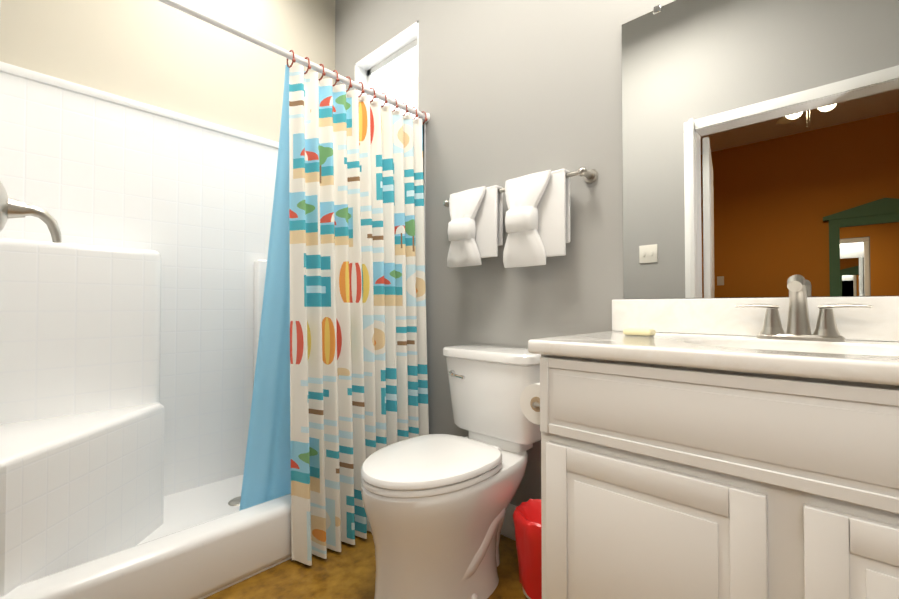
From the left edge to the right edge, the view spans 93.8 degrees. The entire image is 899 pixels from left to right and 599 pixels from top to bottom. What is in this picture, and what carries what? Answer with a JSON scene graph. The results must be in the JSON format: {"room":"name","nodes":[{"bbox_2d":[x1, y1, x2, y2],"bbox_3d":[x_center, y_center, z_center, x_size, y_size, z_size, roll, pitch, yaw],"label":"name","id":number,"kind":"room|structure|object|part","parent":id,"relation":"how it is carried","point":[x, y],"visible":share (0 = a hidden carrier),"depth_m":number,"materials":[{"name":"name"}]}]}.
{"room":"bathroom","nodes":[
{"label":"bathroom","id":0,"kind":"room"},
{"bbox_2d":[0,0,334,141],"bbox_3d":[-1.337,-0.531,2.139,0.100,3.050,1.640,-1,-1,43],"label":"wall","id":1,"kind":"structure","parent":0,"point":[157,53],"depth_m":2.08,"materials":[{"name":"beige paint"}]},
{"bbox_2d":[204,531,527,598],"bbox_3d":[-0.060,1.025,1.012,3.470,0.100,1.780,-1,-1,43],"label":"floor","id":2,"kind":"structure","parent":0,"point":[348,571],"depth_m":1.48,"materials":[{"name":"tile"}]},
{"bbox_2d":[0,0,425,598],"bbox_3d":[-0.949,0.040,1.848,0.848,1.898,1.516,-1,-1,43],"label":"shower stall","id":3,"kind":"object","parent":2,"relation":"on","point":[134,240],"visible":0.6,"depth_m":1.68,"materials":[{"name":"plastic"}]},
{"bbox_3d":[-1.218,-0.257,1.209,0.176,0.176,0.152,-1,-1,43],"label":"handle","id":4,"kind":"part","parent":3,"relation":"part of","materials":[{"name":"silver metal"}]},
{"bbox_2d":[361,344,540,598],"bbox_3d":[0.014,0.586,1.474,0.444,0.793,0.716,-1,-1,43],"label":"toilet","id":5,"kind":"object","parent":2,"relation":"on","point":[435,506],"visible":0.98,"depth_m":1.32,"materials":[{"name":"white ceramic"}]},
{"bbox_2d":[513,499,541,598],"bbox_3d":[0.318,0.846,1.412,0.205,0.272,0.208,-1,-1,43],"label":"waste bin","id":6,"kind":"object","parent":2,"relation":"on","point":[527,524],"visible":0.42,"depth_m":1.36,"materials":[{"name":"red plastic"}]},
{"bbox_2d":[520,358,898,598],"bbox_3d":[0.766,0.551,0.900,1.242,0.843,0.538,-1,-1,43],"label":"bathroom vanity","id":7,"kind":"object","parent":2,"relation":"on","point":[727,448],"depth_m":0.79,"materials":[{"name":"white wood"}]},
{"bbox_2d":[528,330,898,389],"bbox_3d":[0.806,0.115,0.861,1.160,0.035,0.552,-1,-1,43],"label":"countertop","id":8,"kind":"structure","parent":7,"relation":"on","point":[850,361],"depth_m":0.87,"materials":[{"name":"white stone"}]},
{"bbox_2d":[623,328,655,335],"bbox_3d":[0.549,0.094,1.217,0.080,0.018,0.050,-1,-1,43],"label":"soap bar","id":9,"kind":"object","parent":8,"relation":"on","point":[641,332],"visible":1,"depth_m":1.20,"materials":[{"name":"beige"}]},
{"bbox_2d":[735,274,872,341],"bbox_3d":[0.846,0.019,1.023,0.263,0.162,0.134,-1,-1,43],"label":"faucet","id":10,"kind":"object","parent":8,"relation":"on","point":[798,323],"depth_m":1.03,"materials":[{"name":"silver metal"}]},
{"bbox_2d":[335,0,883,505],"bbox_3d":[0.501,-0.540,1.637,3.470,3.050,0.140,-1,-1,43],"label":"wall","id":11,"kind":"structure","parent":0,"point":[511,88],"depth_m":1.76,"materials":[{"name":"grey paint"}]},
{"bbox_2d":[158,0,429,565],"bbox_3d":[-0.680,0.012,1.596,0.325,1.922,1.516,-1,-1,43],"label":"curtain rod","id":12,"kind":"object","parent":11,"relation":"attached to","point":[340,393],"visible":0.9,"depth_m":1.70,"materials":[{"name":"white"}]},
{"bbox_2d":[287,50,428,565],"bbox_3d":[-0.345,0.017,1.806,0.124,1.918,0.699,-1,-1,43],"label":"shower curtain","id":13,"kind":"object","parent":12,"relation":"hanging from","point":[359,376],"depth_m":1.73,"materials":[{"name":"multicoloured fabric"}]},
{"bbox_2d":[355,20,418,118],"bbox_3d":[-0.329,-1.162,2.411,0.575,0.560,0.120,-1,-1,43],"label":"window","id":14,"kind":"structure","parent":11,"relation":"in","point":[390,68],"depth_m":2.43,"materials":[{"name":"white"}]},
{"bbox_2d":[501,504,516,540],"bbox_3d":[0.224,0.918,1.767,0.945,0.140,0.013,-1,-1,43],"label":"baseboard","id":15,"kind":"structure","parent":11,"relation":"attached to","point":[508,529],"depth_m":1.72,"materials":[{"name":"white"}]},
{"bbox_2d":[443,167,597,267],"bbox_3d":[0.218,-0.297,1.688,0.709,0.346,0.165,-1,-1,43],"label":"towel rail","id":16,"kind":"object","parent":11,"relation":"attached to","point":[537,221],"visible":1,"depth_m":1.58,"materials":[{"name":"white fabric"}]},
{"bbox_2d":[622,0,898,298],"bbox_3d":[0.980,-0.486,1.083,1.055,0.956,0.010,-1,-1,43],"label":"mirror","id":17,"kind":"object","parent":11,"relation":"attached to","point":[760,144],"visible":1,"depth_m":1.18,"materials":[{"name":"clear glass"}]}
]}

